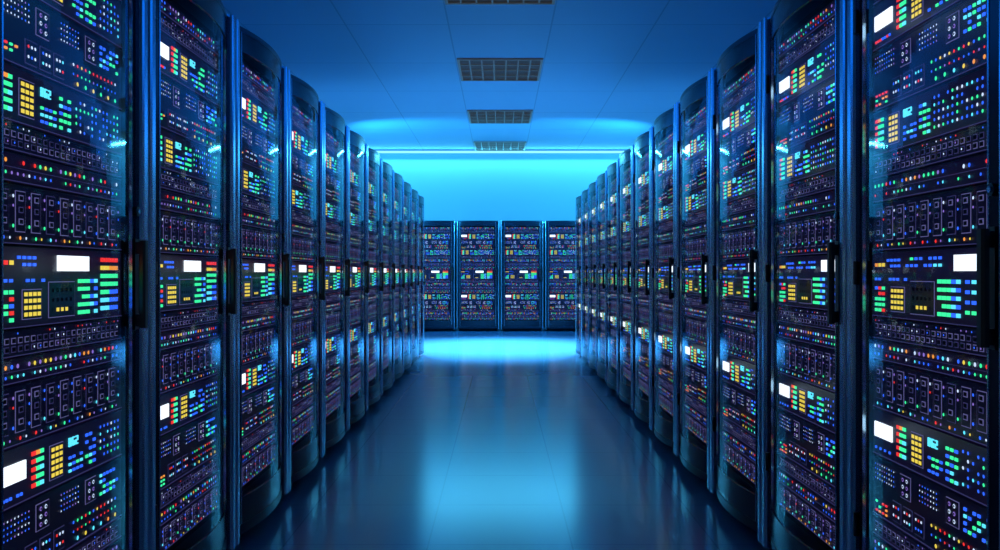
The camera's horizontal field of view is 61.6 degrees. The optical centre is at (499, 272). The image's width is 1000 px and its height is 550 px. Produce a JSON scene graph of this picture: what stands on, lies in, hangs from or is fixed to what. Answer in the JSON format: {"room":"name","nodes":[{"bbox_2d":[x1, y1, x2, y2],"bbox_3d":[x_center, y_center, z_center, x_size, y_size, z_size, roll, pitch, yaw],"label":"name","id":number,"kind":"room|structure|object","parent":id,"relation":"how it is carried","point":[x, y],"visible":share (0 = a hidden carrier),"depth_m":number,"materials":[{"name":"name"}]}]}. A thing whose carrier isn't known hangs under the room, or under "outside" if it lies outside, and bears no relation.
{"room":"server room","nodes":[
{"label":"server room","id":0,"kind":"room"},
{"bbox_2d":[221,0,777,150],"bbox_3d":[0.000,-2.605,7.275,6.900,0.100,20.850,0,0,0],"label":"ceiling","id":1,"kind":"structure","parent":0,"point":[389,68],"depth_m":9.89,"materials":[{"name":"blue"}]},
{"bbox_2d":[457,58,542,80],"bbox_3d":[0.000,-2.544,10.510,1.030,0.022,1.100,0,0,0],"label":"ceiling vent","id":2,"kind":"object","parent":1,"relation":"in","point":[470,69],"depth_m":10.48,"materials":[{"name":"grey metal"}]},
{"bbox_2d":[467,110,532,123],"bbox_3d":[0.000,-2.544,13.660,1.030,0.022,1.100,0,0,0],"label":"ceiling vent","id":3,"kind":"object","parent":1,"relation":"in","point":[475,116],"depth_m":13.64,"materials":[{"name":"grey metal"}]},
{"bbox_2d":[473,141,526,150],"bbox_3d":[0.000,-2.544,16.810,1.030,0.022,1.100,0,0,0],"label":"ceiling vent","id":4,"kind":"object","parent":1,"relation":"in","point":[478,145],"depth_m":16.74,"materials":[{"name":"grey metal"}]},
{"bbox_2d":[377,151,623,152],"bbox_3d":[0.000,-2.529,17.533,6.400,0.048,0.030,0,0,0],"label":"light strip","id":5,"kind":"object","parent":1,"relation":"attached to","point":[377,151],"visible":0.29,"depth_m":17.52,"materials":[{"name":"blue"}]},
{"bbox_2d":[379,153,620,326],"bbox_3d":[0.000,-0.710,17.625,6.900,3.690,0.150,0,0,0],"label":"wall","id":6,"kind":"structure","parent":0,"point":[453,186],"depth_m":17.55,"materials":[{"name":"blue"}]},
{"bbox_2d":[445,0,554,4],"bbox_3d":[0.000,-2.544,7.360,1.030,0.022,1.100,0,0,0],"label":"ceiling vent","id":7,"kind":"object","parent":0,"point":[447,2],"depth_m":7.88,"materials":[{"name":"grey metal"}]},
{"bbox_2d":[234,327,771,549],"bbox_3d":[0.000,1.185,7.275,6.900,0.100,20.850,0,0,0],"label":"floor","id":8,"kind":"structure","parent":0,"point":[499,439],"depth_m":4.77,"materials":[{"name":"tile"}]},
{"bbox_2d":[0,0,147,549],"bbox_3d":[-1.513,0.058,2.110,0.974,2.155,0.818,0,0,0],"label":"rack","id":9,"kind":"object","parent":8,"relation":"on","point":[74,73],"visible":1,"depth_m":2.15,"materials":[{"name":"black metal"}]},
{"bbox_2d":[148,0,236,549],"bbox_3d":[-1.513,0.058,2.940,0.974,2.155,0.818,0,0,0],"label":"rack","id":10,"kind":"object","parent":8,"relation":"on","point":[192,253],"visible":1,"depth_m":2.95,"materials":[{"name":"black metal"}]},
{"bbox_2d":[235,19,289,545],"bbox_3d":[-1.513,0.058,3.770,0.974,2.155,0.818,0,0,0],"label":"rack","id":11,"kind":"object","parent":8,"relation":"on","point":[261,79],"visible":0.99,"depth_m":3.80,"materials":[{"name":"black metal"}]},
{"bbox_2d":[288,69,324,491],"bbox_3d":[-1.513,0.058,4.600,0.974,2.155,0.818,0,0,0],"label":"rack","id":12,"kind":"object","parent":8,"relation":"on","point":[305,110],"visible":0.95,"depth_m":4.67,"materials":[{"name":"black metal"}]},
{"bbox_2d":[323,103,349,455],"bbox_3d":[-1.513,0.058,5.430,0.974,2.155,0.818,0,0,0],"label":"rack","id":13,"kind":"object","parent":8,"relation":"on","point":[335,131],"visible":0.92,"depth_m":5.52,"materials":[{"name":"black metal"}]},
{"bbox_2d":[348,127,368,429],"bbox_3d":[-1.513,0.058,6.260,0.974,2.155,0.818,0,0,0],"label":"rack","id":14,"kind":"object","parent":8,"relation":"on","point":[357,148],"visible":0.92,"depth_m":6.38,"materials":[{"name":"black metal"}]},
{"bbox_2d":[367,145,383,409],"bbox_3d":[-1.513,0.058,7.090,0.974,2.155,0.818,0,0,0],"label":"rack","id":15,"kind":"object","parent":8,"relation":"on","point":[374,162],"visible":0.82,"depth_m":7.23,"materials":[{"name":"black metal"}]},
{"bbox_2d":[382,159,394,394],"bbox_3d":[-1.513,0.058,7.920,0.974,2.155,0.818,0,0,0],"label":"rack","id":16,"kind":"object","parent":8,"relation":"on","point":[387,169],"visible":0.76,"depth_m":8.06,"materials":[{"name":"black metal"}]},
{"bbox_2d":[394,171,404,382],"bbox_3d":[-1.513,0.058,8.750,0.974,2.155,0.818,0,0,0],"label":"rack","id":17,"kind":"object","parent":8,"relation":"on","point":[398,179],"visible":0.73,"depth_m":8.91,"materials":[{"name":"black metal"}]},
{"bbox_2d":[403,180,412,372],"bbox_3d":[-1.513,0.058,9.580,0.974,2.155,0.818,0,0,0],"label":"rack","id":18,"kind":"object","parent":8,"relation":"on","point":[406,186],"visible":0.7,"depth_m":9.79,"materials":[{"name":"black metal"}]},
{"bbox_2d":[411,188,419,364],"bbox_3d":[-1.513,0.058,10.410,0.974,2.155,0.818,0,0,0],"label":"rack","id":19,"kind":"object","parent":8,"relation":"on","point":[414,194],"visible":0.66,"depth_m":10.70,"materials":[{"name":"black metal"}]},
{"bbox_2d":[418,194,424,357],"bbox_3d":[-1.513,0.058,11.240,0.974,2.155,0.818,0,0,0],"label":"rack","id":20,"kind":"object","parent":8,"relation":"on","point":[420,198],"visible":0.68,"depth_m":11.51,"materials":[{"name":"black metal"}]},
{"bbox_2d":[424,220,456,330],"bbox_3d":[-1.290,0.058,16.713,0.818,2.155,0.974,0,0,0],"label":"rack","id":21,"kind":"object","parent":8,"relation":"on","point":[440,237],"visible":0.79,"depth_m":16.29,"materials":[{"name":"black metal"}]},
{"bbox_2d":[457,220,498,330],"bbox_3d":[-0.430,0.058,16.713,0.818,2.155,0.974,0,0,0],"label":"rack","id":22,"kind":"object","parent":8,"relation":"on","point":[477,241],"visible":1,"depth_m":16.29,"materials":[{"name":"black metal"}]},
{"bbox_2d":[501,220,542,330],"bbox_3d":[0.430,0.058,16.713,0.818,2.155,0.974,0,0,0],"label":"rack","id":23,"kind":"object","parent":8,"relation":"on","point":[521,241],"visible":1,"depth_m":16.29,"materials":[{"name":"black metal"}]},
{"bbox_2d":[543,220,575,330],"bbox_3d":[1.290,0.058,16.713,0.818,2.155,0.974,0,0,0],"label":"rack","id":24,"kind":"object","parent":8,"relation":"on","point":[559,237],"visible":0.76,"depth_m":16.29,"materials":[{"name":"black metal"}]},
{"bbox_2d":[576,196,580,354],"bbox_3d":[1.513,0.058,11.275,0.974,2.155,0.818,0,0,0],"label":"rack","id":25,"kind":"object","parent":8,"relation":"on","point":[578,199],"visible":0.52,"depth_m":11.47,"materials":[{"name":"black metal"}]},
{"bbox_2d":[581,189,587,361],"bbox_3d":[1.513,0.058,10.445,0.974,2.155,0.818,0,0,0],"label":"rack","id":26,"kind":"object","parent":8,"relation":"on","point":[584,196],"visible":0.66,"depth_m":10.68,"materials":[{"name":"black metal"}]},
{"bbox_2d":[588,182,595,369],"bbox_3d":[1.513,0.058,9.615,0.974,2.155,0.818,0,0,0],"label":"rack","id":27,"kind":"object","parent":8,"relation":"on","point":[592,187],"visible":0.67,"depth_m":9.79,"materials":[{"name":"black metal"}]},
{"bbox_2d":[596,171,605,381],"bbox_3d":[1.513,0.058,8.785,0.974,2.155,0.818,0,0,0],"label":"rack","id":28,"kind":"object","parent":8,"relation":"on","point":[601,179],"visible":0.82,"depth_m":9.02,"materials":[{"name":"black metal"}]},
{"bbox_2d":[606,162,616,390],"bbox_3d":[1.513,0.058,7.955,0.974,2.155,0.818,0,0,0],"label":"rack","id":29,"kind":"object","parent":8,"relation":"on","point":[611,172],"visible":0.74,"depth_m":8.13,"materials":[{"name":"black metal"}]},
{"bbox_2d":[617,146,631,408],"bbox_3d":[1.513,0.058,7.125,0.974,2.155,0.818,0,0,0],"label":"rack","id":30,"kind":"object","parent":8,"relation":"on","point":[624,163],"visible":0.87,"depth_m":7.29,"materials":[{"name":"black metal"}]},
{"bbox_2d":[632,128,650,428],"bbox_3d":[1.513,0.058,6.295,0.974,2.155,0.818,0,0,0],"label":"rack","id":31,"kind":"object","parent":8,"relation":"on","point":[641,149],"visible":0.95,"depth_m":6.42,"materials":[{"name":"black metal"}]},
{"bbox_2d":[651,104,674,453],"bbox_3d":[1.513,0.058,5.465,0.974,2.155,0.818,0,0,0],"label":"rack","id":32,"kind":"object","parent":8,"relation":"on","point":[663,130],"visible":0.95,"depth_m":5.59,"materials":[{"name":"black metal"}]},
{"bbox_2d":[675,71,709,489],"bbox_3d":[1.513,0.058,4.635,0.974,2.155,0.818,0,0,0],"label":"rack","id":33,"kind":"object","parent":8,"relation":"on","point":[692,113],"visible":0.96,"depth_m":4.71,"materials":[{"name":"black metal"}]},
{"bbox_2d":[710,21,761,542],"bbox_3d":[1.513,0.058,3.805,0.974,2.155,0.818,0,0,0],"label":"rack","id":34,"kind":"object","parent":8,"relation":"on","point":[736,79],"visible":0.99,"depth_m":3.83,"materials":[{"name":"black metal"}]},
{"bbox_2d":[762,0,846,549],"bbox_3d":[1.513,0.058,2.975,0.974,2.155,0.818,0,0,0],"label":"rack","id":35,"kind":"object","parent":8,"relation":"on","point":[804,42],"visible":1,"depth_m":2.98,"materials":[{"name":"black metal"}]},
{"bbox_2d":[847,0,999,549],"bbox_3d":[1.513,0.058,2.145,0.974,2.155,0.818,0,0,0],"label":"rack","id":36,"kind":"object","parent":8,"relation":"on","point":[923,76],"visible":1,"depth_m":2.17,"materials":[{"name":"black metal"}]}
]}

